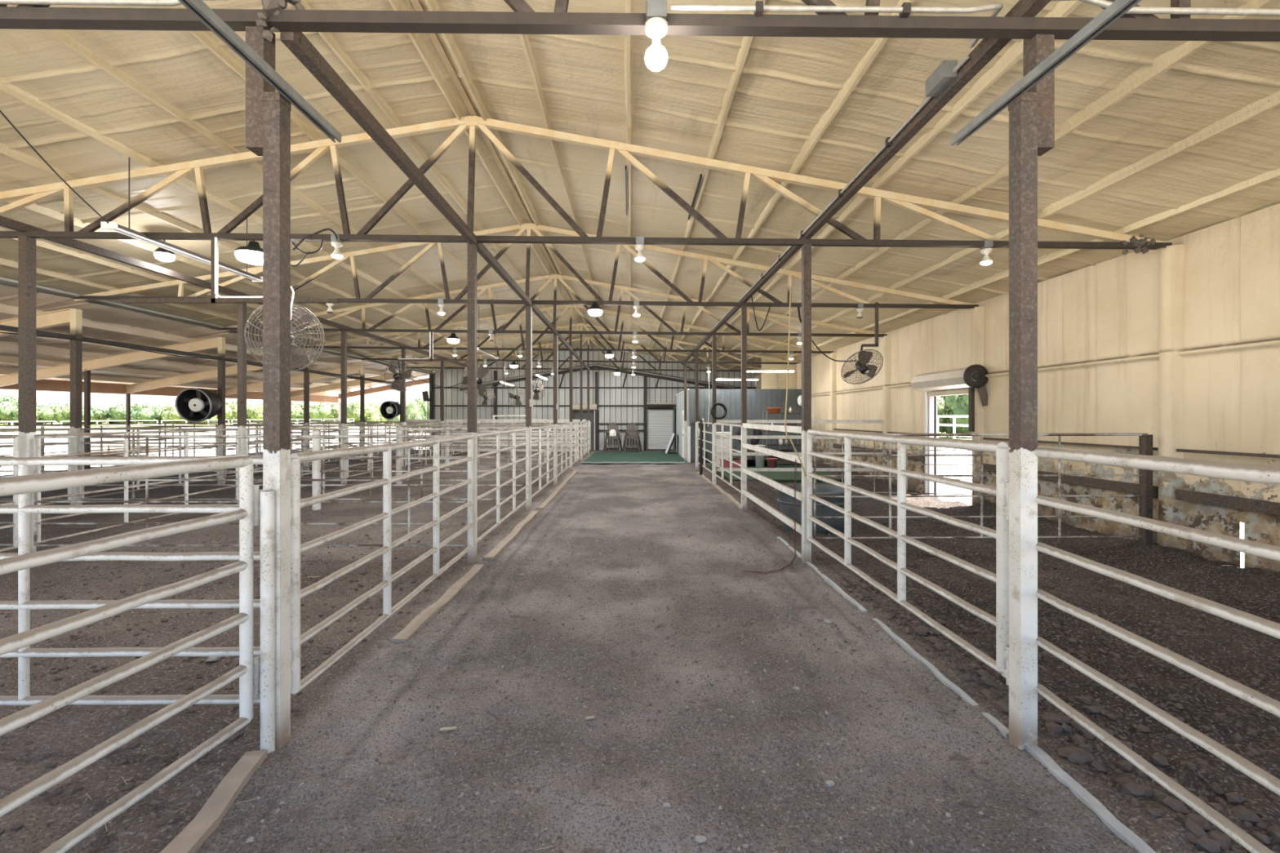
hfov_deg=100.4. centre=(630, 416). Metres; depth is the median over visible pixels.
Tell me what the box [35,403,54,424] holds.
tree
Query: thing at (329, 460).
fence
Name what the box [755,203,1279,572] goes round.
wall
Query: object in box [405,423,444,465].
fence
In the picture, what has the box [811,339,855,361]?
power cable
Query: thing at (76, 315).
steel post
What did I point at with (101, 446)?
fence
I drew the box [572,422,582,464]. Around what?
gate
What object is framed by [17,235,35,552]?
steel post
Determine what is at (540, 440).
gate
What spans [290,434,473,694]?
gate
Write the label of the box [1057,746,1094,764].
stone
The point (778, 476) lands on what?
mat
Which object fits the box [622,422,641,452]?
chair
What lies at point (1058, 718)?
stone
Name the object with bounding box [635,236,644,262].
ceiling lamp
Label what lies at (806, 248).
steel post
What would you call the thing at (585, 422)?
gate
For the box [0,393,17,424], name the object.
tree
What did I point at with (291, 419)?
fence
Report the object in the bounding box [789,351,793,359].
ceiling lamp
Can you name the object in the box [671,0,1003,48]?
conduit
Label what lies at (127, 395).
post
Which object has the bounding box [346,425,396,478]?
fence
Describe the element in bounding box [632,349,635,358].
ceiling lamp
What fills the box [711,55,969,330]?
conduit
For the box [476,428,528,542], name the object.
gate
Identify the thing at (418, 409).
tree
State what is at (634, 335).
ceiling lamp
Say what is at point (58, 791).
clod
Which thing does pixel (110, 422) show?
tree
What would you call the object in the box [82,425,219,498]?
fence
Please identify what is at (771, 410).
tub
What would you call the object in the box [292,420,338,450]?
fence
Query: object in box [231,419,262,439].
fence
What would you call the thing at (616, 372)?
lamp
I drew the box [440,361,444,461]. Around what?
steel post
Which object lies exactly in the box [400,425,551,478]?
fence
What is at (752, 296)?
power cable
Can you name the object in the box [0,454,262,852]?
gate
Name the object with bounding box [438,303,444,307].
socket
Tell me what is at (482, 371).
fan
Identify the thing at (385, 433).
fence
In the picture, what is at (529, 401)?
steel post
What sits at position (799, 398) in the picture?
meter
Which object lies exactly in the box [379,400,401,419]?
fan
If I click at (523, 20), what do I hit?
roof beam
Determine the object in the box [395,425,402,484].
post
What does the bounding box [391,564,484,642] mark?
curb
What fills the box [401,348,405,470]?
steel post
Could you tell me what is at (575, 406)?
door
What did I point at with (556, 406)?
steel post
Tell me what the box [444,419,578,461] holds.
fence
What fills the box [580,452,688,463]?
mat
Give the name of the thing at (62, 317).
rafter
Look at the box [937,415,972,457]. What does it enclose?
fence
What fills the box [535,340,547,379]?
fixture
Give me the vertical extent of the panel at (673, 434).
0.950 m
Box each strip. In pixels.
[696,471,741,509]
[776,537,867,613]
[871,617,1008,738]
[1025,745,1155,852]
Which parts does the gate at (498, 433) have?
rail, rail, rail, rail, rail, rail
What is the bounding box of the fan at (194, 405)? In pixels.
[174,387,222,422]
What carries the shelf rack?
on the mat at (778, 476)
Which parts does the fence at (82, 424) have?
rail, rail, rail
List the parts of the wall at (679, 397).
corner trim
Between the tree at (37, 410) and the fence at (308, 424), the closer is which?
the fence at (308, 424)
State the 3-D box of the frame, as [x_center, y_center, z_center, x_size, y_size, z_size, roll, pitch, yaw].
[-5.850,0.805,26.000,1.765,1.770,0.140,0,0,0]
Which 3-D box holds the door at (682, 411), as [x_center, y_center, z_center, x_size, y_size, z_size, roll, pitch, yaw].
[2.237,0.755,22.925,0.095,2.030,0.850,0,0,0]
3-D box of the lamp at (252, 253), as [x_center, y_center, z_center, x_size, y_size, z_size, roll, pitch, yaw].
[-4.682,-2.085,6.630,0.400,0.365,0.400,0,0,0]
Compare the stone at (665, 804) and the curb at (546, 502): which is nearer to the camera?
the stone at (665, 804)
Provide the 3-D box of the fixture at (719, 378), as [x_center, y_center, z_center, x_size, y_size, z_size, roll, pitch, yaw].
[4.075,-2.058,20.500,1.680,1.347,0.130,0,0,0]
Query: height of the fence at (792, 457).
1.355 m
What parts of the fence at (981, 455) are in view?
rail, rail, rail, rail, rail, rail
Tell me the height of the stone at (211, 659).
0.036 m
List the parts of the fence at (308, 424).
rail, rail, rail, rail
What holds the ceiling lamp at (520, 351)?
hanging from the roof truss at (326, 345)
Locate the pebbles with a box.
[217,532,1115,852]
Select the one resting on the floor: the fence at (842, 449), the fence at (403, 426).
the fence at (842, 449)
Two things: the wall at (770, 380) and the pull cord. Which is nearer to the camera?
the pull cord
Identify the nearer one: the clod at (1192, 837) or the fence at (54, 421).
the clod at (1192, 837)
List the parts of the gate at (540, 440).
rail, rail, rail, rail, rail, rail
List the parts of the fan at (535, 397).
blade, motor, blade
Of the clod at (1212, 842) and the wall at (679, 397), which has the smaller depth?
the clod at (1212, 842)
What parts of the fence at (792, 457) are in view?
rail, rail, rail, rail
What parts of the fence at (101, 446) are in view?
rail, rail, rail, rail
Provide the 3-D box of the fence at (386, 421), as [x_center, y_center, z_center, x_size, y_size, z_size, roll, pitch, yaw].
[-10.701,0.918,23.100,0.048,1.390,3.469,0,0,0]
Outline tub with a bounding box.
[766,407,781,413]
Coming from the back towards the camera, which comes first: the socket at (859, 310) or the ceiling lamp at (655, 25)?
the socket at (859, 310)
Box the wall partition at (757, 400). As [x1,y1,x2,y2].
[688,389,801,462]
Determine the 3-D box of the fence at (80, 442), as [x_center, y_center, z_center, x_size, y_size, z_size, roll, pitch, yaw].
[-9.110,0.919,10.290,3.058,1.384,0.040,0,0,0]
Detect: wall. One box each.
[429,346,756,450]
[675,388,690,462]
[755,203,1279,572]
[761,354,799,389]
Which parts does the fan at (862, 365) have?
blade, motor, blade, blade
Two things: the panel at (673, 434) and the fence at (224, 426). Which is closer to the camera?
the fence at (224, 426)
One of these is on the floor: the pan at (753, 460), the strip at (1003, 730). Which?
the strip at (1003, 730)
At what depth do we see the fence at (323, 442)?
10.28 m
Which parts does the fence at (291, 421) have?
rail, rail, rail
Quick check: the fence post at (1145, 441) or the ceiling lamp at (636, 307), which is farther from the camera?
the ceiling lamp at (636, 307)
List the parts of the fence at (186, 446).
rail, rail, rail, rail, rail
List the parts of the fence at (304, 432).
rail, rail, rail, rail, rail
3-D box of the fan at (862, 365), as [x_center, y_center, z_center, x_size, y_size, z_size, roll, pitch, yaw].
[4.463,-1.413,10.289,0.812,1.570,0.590,0,0,0]
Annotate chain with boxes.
[742,459,796,573]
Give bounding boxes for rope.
[290,286,293,319]
[784,286,806,476]
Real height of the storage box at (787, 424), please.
0.310 m
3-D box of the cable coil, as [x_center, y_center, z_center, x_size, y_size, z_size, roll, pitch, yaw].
[2.286,-0.138,13.841,0.441,0.428,0.145,0,0,0]
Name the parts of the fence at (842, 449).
rail, rail, rail, rail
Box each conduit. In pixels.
[0,0,228,5]
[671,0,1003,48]
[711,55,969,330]
[1051,0,1279,15]
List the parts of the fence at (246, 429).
rail, rail, rail, rail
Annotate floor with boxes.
[0,448,1279,852]
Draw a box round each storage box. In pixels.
[768,449,781,458]
[781,449,793,458]
[786,422,797,426]
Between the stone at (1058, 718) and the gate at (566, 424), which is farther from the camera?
the gate at (566, 424)
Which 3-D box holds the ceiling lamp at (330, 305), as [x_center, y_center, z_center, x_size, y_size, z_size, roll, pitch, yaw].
[-5.800,-2.134,10.290,0.130,0.292,0.130,0,0,0]
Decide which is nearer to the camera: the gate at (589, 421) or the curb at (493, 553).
the curb at (493, 553)
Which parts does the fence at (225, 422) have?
rail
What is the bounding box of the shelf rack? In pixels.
[762,411,801,464]
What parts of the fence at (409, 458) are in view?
rail, rail, rail, rail, rail, rail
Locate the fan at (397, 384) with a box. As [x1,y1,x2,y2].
[384,332,467,392]
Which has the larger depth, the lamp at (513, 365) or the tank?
the lamp at (513, 365)
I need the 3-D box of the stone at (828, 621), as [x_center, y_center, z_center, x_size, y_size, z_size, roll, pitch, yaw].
[1.751,1.822,4.725,0.097,0.037,0.063,0,0,0]
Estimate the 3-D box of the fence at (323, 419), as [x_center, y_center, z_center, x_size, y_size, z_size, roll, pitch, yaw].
[-29.950,1.054,54.900,0.070,1.671,5.871,0,0,-1]
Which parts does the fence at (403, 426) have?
rail, rail, rail, rail, rail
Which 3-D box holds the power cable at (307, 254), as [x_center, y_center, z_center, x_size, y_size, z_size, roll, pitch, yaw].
[-4.040,-1.921,6.500,0.259,0.181,0.018,0,0,0]
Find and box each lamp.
[154,240,175,262]
[234,239,262,265]
[326,302,333,313]
[330,233,342,258]
[437,298,444,315]
[447,332,459,343]
[453,346,457,355]
[488,329,493,341]
[510,359,518,368]
[518,347,522,356]
[588,297,602,315]
[604,346,613,358]
[614,369,620,375]
[632,331,637,342]
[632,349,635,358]
[633,301,639,316]
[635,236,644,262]
[644,0,668,71]
[706,364,710,372]
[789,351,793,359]
[796,333,801,344]
[856,302,863,319]
[979,240,992,265]
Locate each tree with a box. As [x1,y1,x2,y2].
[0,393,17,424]
[12,405,48,424]
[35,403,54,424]
[38,402,70,424]
[82,405,111,423]
[82,406,112,423]
[103,407,119,423]
[106,402,134,423]
[123,402,140,423]
[130,402,165,422]
[160,401,190,422]
[196,414,217,425]
[217,398,254,422]
[246,401,262,423]
[291,400,311,423]
[300,402,333,421]
[315,402,337,421]
[346,399,368,421]
[359,403,386,423]
[366,400,377,423]
[378,401,392,423]
[392,400,409,428]
[405,395,429,428]
[937,395,949,433]
[941,394,972,438]
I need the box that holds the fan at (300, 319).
[119,236,339,371]
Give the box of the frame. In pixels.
[492,414,525,448]
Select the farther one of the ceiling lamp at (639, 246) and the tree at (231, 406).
the tree at (231, 406)
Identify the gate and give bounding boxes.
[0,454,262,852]
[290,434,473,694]
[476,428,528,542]
[531,425,555,497]
[557,423,571,476]
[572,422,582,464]
[582,421,588,455]
[589,421,591,449]
[696,421,711,472]
[713,422,741,493]
[806,429,1008,685]
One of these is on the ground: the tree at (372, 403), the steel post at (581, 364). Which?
the tree at (372, 403)
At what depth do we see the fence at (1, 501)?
6.62 m
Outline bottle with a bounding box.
[778,439,782,444]
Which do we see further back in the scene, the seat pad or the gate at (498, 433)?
the seat pad
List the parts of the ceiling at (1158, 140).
ridge gap plate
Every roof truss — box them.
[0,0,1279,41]
[0,115,1172,250]
[73,222,978,309]
[220,274,887,337]
[306,304,834,353]
[361,323,799,364]
[405,337,761,371]
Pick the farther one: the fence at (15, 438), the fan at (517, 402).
the fan at (517, 402)
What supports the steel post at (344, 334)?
on the floor
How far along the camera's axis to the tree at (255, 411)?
116.78 m
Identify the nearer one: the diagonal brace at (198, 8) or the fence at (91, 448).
the diagonal brace at (198, 8)
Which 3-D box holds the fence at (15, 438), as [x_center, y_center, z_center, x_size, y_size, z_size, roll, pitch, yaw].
[-7.501,0.918,4.800,0.048,1.390,3.469,0,0,0]
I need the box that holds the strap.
[699,420,702,475]
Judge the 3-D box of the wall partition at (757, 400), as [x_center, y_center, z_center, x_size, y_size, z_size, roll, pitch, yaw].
[4.530,0.380,21.014,4.440,2.920,0.072,0,0,0]
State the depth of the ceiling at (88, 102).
7.11 m
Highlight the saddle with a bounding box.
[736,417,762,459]
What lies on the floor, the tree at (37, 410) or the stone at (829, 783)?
the stone at (829, 783)
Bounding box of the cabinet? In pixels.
[715,431,729,466]
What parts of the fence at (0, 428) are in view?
rail, rail, rail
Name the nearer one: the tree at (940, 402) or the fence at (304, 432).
the fence at (304, 432)
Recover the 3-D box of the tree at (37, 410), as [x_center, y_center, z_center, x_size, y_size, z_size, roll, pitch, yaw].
[-132.813,-0.152,118.067,5.730,5.079,7.377,0,0,-35]
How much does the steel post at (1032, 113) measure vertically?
4.110 m
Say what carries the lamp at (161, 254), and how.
hanging from the ceiling at (88, 102)
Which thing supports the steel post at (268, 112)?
on the floor
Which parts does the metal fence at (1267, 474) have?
rail, rail, rail, rail, rail, rail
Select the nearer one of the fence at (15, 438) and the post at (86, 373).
the fence at (15, 438)
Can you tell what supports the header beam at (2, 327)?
attached to the steel post at (221, 340)
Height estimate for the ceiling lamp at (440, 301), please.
0.292 m
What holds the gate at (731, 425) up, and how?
attached to the steel post at (713, 336)
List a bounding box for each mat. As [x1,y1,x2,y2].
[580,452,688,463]
[706,464,855,482]
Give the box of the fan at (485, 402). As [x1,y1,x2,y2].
[476,360,495,407]
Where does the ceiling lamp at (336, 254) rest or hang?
hanging from the roof truss at (28, 196)
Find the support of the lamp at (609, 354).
hanging from the roof truss at (326, 345)
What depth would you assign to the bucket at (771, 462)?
17.67 m
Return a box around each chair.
[603,422,622,452]
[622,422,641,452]
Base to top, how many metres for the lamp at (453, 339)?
0.365 m
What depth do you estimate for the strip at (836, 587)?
5.75 m
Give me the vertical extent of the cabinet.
1.230 m
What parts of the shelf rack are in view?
shelf, shelf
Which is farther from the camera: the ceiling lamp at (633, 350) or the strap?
the ceiling lamp at (633, 350)
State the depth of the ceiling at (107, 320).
13.95 m
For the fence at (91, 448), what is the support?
on the ground
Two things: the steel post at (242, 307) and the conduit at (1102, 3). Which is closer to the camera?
the conduit at (1102, 3)
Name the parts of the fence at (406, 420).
rail, rail, rail, rail, rail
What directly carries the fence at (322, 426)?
attached to the steel post at (242, 307)
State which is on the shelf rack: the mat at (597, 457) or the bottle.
the bottle
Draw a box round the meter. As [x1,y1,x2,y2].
[797,395,801,405]
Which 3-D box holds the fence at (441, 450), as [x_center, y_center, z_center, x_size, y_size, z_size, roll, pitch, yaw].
[-7.501,0.918,19.440,0.048,1.390,3.469,0,0,0]
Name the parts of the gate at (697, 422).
rail, rail, rail, rail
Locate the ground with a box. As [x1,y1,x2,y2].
[0,418,1244,568]
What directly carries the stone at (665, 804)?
on the floor
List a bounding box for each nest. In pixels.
[255,0,305,41]
[1121,234,1155,254]
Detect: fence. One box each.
[0,420,56,454]
[0,423,128,476]
[0,425,217,478]
[0,428,67,499]
[0,428,71,505]
[0,435,17,546]
[0,435,19,551]
[0,456,262,705]
[33,435,465,546]
[36,428,239,543]
[60,419,158,451]
[78,428,235,500]
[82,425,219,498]
[90,440,158,455]
[128,423,303,465]
[131,422,217,456]
[160,419,229,445]
[223,425,340,478]
[225,422,359,456]
[225,423,305,476]
[226,422,255,453]
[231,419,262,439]
[245,428,314,500]
[246,425,342,487]
[290,421,399,449]
[291,418,322,435]
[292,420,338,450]
[308,423,400,465]
[309,422,361,464]
[319,428,524,500]
[323,418,354,435]
[346,423,402,476]
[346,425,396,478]
[364,421,401,456]
[364,422,440,456]
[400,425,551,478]
[405,419,586,454]
[405,421,444,433]
[405,422,442,464]
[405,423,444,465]
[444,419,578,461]
[444,422,467,456]
[448,423,568,465]
[716,419,884,471]
[742,422,801,534]
[812,435,973,494]
[813,433,1147,538]
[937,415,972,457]
[1034,446,1279,852]
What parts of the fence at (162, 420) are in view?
rail, rail, rail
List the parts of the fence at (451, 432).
rail, rail, rail, rail, rail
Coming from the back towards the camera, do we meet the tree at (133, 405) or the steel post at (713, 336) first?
the tree at (133, 405)
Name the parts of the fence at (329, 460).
rail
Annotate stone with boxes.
[205,656,222,662]
[662,802,671,808]
[694,835,706,843]
[822,619,833,623]
[825,779,835,786]
[1042,711,1070,725]
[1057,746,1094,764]
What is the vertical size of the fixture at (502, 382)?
1.855 m
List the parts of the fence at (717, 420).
rail, rail, rail, rail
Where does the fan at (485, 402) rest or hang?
hanging from the roof truss at (376, 357)
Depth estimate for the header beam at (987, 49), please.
4.04 m
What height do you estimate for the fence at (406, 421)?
1.384 m
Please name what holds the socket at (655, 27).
attached to the ceiling lamp at (655, 25)
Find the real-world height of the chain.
1.276 m
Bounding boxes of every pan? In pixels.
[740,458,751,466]
[751,459,755,466]
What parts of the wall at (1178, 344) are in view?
foam panel, guard rail, foam panel, guard rail, foam panel, guard rail, foam panel, guard rail, foam panel, foam panel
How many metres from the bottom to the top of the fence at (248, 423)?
1.385 m
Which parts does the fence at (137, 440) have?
rail, rail, rail, rail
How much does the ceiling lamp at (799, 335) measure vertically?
0.292 m
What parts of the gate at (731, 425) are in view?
rail, rail, rail, rail, rail, rail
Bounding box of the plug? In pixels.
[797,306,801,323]
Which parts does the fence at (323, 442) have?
rail, rail, rail, rail, rail, rail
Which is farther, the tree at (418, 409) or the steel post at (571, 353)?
the tree at (418, 409)
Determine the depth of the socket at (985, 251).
6.60 m
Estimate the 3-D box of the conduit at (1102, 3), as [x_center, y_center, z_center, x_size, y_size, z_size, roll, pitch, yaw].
[2.995,-2.282,2.959,1.410,0.190,0.129,0,0,0]
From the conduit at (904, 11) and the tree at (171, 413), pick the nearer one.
the conduit at (904, 11)
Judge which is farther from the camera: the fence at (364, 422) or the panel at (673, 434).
the panel at (673, 434)
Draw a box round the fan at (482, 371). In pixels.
[461,364,493,396]
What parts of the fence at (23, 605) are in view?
rail, rail, rail, rail, rail, rail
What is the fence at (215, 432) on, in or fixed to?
attached to the post at (127, 395)
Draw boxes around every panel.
[665,433,675,453]
[667,433,676,453]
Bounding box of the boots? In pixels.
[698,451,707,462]
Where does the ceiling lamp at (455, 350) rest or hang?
hanging from the roof truss at (326, 345)
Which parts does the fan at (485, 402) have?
blade, blade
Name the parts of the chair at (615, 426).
leg, leg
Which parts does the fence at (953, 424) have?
rail, rail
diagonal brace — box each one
[177,0,341,142]
[951,0,1141,145]
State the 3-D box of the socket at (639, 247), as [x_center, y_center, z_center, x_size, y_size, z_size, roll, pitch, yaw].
[0.115,-2.086,6.630,0.130,0.070,0.130,0,0,0]
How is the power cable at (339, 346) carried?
attached to the fan at (482, 371)
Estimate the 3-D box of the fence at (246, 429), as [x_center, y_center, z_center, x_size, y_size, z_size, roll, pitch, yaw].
[-6.760,0.918,10.290,1.318,1.387,0.040,0,0,0]
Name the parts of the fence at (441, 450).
rail, rail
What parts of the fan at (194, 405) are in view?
blade, blade, blade, blade, blade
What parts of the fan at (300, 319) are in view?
power cord, blade, motor, blade, blade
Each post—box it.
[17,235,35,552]
[70,308,82,505]
[84,368,90,469]
[125,393,130,456]
[217,337,225,484]
[237,302,246,504]
[245,26,291,754]
[303,353,309,470]
[311,428,320,510]
[337,402,341,448]
[341,331,346,486]
[360,364,364,461]
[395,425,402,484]
[400,372,401,422]
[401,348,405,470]
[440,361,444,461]
[444,423,449,470]
[467,241,476,564]
[525,304,533,511]
[553,333,559,486]
[569,351,572,471]
[580,363,582,462]
[587,370,589,455]
[684,363,686,461]
[695,351,698,472]
[711,334,715,485]
[741,306,746,511]
[801,244,811,563]
[1008,34,1054,749]
[1138,434,1152,545]
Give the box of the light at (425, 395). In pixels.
[422,391,429,448]
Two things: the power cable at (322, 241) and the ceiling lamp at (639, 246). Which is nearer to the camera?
the power cable at (322, 241)
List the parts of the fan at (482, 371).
blade, motor, blade, blade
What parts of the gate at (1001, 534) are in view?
rail, rail, rail, rail, rail, rail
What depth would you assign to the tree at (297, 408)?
119.74 m
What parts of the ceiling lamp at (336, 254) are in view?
bulb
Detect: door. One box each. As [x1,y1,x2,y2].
[572,404,596,450]
[646,402,675,450]
[682,410,684,457]
[911,364,988,495]
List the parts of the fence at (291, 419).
rail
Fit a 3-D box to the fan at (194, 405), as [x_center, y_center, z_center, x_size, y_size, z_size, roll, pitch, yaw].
[-10.989,-0.283,13.715,0.872,0.874,0.800,0,0,-3]
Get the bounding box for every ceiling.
[0,0,593,372]
[0,276,434,402]
[410,0,1279,375]
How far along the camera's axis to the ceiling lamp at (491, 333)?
13.91 m
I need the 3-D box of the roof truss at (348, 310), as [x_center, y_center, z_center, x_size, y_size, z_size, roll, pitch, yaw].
[-2.005,-2.893,13.950,17.404,1.658,0.080,0,0,0]
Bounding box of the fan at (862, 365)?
[840,302,883,384]
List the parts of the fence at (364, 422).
rail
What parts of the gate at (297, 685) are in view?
rail, rail, rail, rail, rail, rail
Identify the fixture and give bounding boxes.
[0,110,262,282]
[476,305,498,359]
[499,345,514,386]
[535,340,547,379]
[715,345,759,380]
[746,343,794,372]
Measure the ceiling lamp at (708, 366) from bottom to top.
1.244 m
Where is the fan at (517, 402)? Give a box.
[503,360,525,406]
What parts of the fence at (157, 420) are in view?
rail, rail, rail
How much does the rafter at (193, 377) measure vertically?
1.324 m
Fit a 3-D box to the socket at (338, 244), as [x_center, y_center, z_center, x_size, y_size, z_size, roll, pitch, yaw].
[-3.650,-2.123,6.630,0.130,0.070,0.130,0,0,0]
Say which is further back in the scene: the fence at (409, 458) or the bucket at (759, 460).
the bucket at (759, 460)
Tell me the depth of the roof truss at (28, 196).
6.61 m
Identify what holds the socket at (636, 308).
attached to the ceiling lamp at (636, 307)
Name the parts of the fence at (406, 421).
rail, rail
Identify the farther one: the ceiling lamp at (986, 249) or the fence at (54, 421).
the fence at (54, 421)
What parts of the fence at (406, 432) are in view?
rail, rail, rail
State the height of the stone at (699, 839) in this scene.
0.018 m
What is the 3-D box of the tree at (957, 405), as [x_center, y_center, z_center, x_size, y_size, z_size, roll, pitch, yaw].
[28.959,-0.479,45.982,3.722,5.908,4.787,0,0,-8]
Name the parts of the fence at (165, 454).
rail, rail, rail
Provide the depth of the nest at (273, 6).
2.92 m
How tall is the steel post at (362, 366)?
3.980 m
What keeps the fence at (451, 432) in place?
attached to the post at (446, 432)
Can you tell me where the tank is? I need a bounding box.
[773,484,853,534]
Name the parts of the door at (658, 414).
header plate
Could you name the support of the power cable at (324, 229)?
hanging from the roof truss at (28, 196)
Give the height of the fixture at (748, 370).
1.074 m
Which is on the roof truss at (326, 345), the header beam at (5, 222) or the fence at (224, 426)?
the header beam at (5, 222)
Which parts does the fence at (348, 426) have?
rail, rail, rail, rail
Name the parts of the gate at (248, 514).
rail, rail, rail, rail, rail, rail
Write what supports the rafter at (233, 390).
attached to the steel post at (362, 366)
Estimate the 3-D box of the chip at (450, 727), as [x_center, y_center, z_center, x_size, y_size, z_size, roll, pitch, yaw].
[-1.054,1.805,3.083,0.091,0.012,0.018,0,0,-6]
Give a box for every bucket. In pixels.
[754,444,765,467]
[766,457,777,467]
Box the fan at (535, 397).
[532,379,545,400]
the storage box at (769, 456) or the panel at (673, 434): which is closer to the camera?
the storage box at (769, 456)
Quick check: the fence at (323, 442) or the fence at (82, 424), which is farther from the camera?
the fence at (82, 424)
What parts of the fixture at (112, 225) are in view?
chain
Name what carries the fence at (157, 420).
on the ground
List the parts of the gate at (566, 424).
rail, rail, rail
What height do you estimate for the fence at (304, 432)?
1.390 m
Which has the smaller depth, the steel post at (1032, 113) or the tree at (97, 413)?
the steel post at (1032, 113)
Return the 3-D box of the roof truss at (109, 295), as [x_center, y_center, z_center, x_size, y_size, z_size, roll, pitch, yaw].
[-2.005,-2.893,10.290,17.404,1.658,0.080,0,0,0]
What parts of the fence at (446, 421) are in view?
rail, rail, rail, rail, rail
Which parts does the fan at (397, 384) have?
blade, blade, motor, blade, power cord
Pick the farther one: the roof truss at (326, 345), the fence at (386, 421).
the fence at (386, 421)
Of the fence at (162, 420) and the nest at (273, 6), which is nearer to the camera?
the nest at (273, 6)
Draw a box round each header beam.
[0,215,467,367]
[0,324,420,388]
[280,31,590,371]
[684,0,1051,361]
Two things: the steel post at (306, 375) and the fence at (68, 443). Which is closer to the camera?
the fence at (68, 443)
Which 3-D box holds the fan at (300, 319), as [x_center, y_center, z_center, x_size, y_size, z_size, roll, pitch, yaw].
[-4.917,-1.372,6.500,2.666,1.636,0.345,0,0,-4]
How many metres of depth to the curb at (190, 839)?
2.48 m
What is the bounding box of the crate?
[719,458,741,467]
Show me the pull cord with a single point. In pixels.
(708, 374)
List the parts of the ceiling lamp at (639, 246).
bulb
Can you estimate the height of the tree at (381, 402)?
6.075 m
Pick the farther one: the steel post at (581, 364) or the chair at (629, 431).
the chair at (629, 431)
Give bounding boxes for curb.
[160,750,266,852]
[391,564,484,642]
[483,511,538,560]
[537,471,577,509]
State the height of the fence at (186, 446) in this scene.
1.390 m
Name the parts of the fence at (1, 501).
rail, rail, rail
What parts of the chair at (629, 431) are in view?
leg, leg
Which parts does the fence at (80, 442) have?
rail, rail, rail, rail, rail, rail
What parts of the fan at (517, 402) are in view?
motor, blade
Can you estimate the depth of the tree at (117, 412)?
118.41 m
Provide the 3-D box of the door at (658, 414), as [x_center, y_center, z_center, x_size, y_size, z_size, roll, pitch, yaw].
[1.599,0.555,28.565,1.502,2.570,0.390,0,0,0]
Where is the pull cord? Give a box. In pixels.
[707,373,709,426]
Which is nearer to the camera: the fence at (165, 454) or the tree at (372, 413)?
the fence at (165, 454)
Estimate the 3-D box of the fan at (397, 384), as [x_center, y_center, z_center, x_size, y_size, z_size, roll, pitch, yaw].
[-5.323,-1.411,13.852,2.207,1.559,0.327,0,0,0]
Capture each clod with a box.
[0,528,486,852]
[749,505,1279,848]
[840,573,1279,852]
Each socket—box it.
[326,302,333,306]
[331,240,342,248]
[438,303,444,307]
[633,306,639,310]
[635,244,644,251]
[644,17,668,38]
[856,308,863,312]
[980,247,992,255]
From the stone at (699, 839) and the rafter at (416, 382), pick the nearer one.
the stone at (699, 839)
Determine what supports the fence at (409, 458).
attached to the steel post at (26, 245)
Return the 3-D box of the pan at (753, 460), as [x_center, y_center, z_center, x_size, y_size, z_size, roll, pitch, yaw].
[4.394,1.620,18.700,0.440,0.240,0.440,0,0,0]
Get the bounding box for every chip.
[440,726,456,731]
[585,715,594,719]
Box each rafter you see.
[0,307,71,336]
[0,336,217,386]
[124,360,262,393]
[225,364,359,395]
[290,372,399,397]
[337,377,429,399]
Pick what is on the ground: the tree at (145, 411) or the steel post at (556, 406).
the tree at (145, 411)
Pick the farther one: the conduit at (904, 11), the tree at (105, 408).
the tree at (105, 408)
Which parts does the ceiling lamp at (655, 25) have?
bulb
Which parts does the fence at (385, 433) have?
rail, rail, rail, rail, rail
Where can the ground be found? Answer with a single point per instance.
(944, 469)
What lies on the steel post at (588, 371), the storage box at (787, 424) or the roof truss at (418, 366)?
the roof truss at (418, 366)
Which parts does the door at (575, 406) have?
panel, panel, panel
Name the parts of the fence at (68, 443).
rail, rail, rail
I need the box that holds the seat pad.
[608,429,616,435]
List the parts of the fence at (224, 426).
rail, rail, rail, rail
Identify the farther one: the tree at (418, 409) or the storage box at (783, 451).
the tree at (418, 409)
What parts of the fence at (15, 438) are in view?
rail, rail, rail, rail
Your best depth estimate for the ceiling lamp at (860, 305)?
10.24 m
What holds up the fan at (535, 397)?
hanging from the roof truss at (376, 357)
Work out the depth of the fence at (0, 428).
10.28 m
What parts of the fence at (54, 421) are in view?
rail, rail, rail, rail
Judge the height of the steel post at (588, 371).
4.080 m
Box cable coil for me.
[710,403,727,419]
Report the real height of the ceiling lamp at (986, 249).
0.292 m
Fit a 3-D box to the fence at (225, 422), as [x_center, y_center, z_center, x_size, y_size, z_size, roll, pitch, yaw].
[-13.510,0.919,21.270,5.460,1.379,0.040,0,0,0]
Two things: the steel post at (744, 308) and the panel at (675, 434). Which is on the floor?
the steel post at (744, 308)
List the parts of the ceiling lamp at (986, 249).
bulb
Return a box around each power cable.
[290,235,323,253]
[290,251,309,266]
[292,228,337,250]
[338,346,462,387]
[751,296,770,331]
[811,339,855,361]
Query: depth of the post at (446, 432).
17.55 m
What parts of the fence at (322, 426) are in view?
rail, rail, rail, rail, rail, rail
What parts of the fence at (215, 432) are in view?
rail, rail, rail, rail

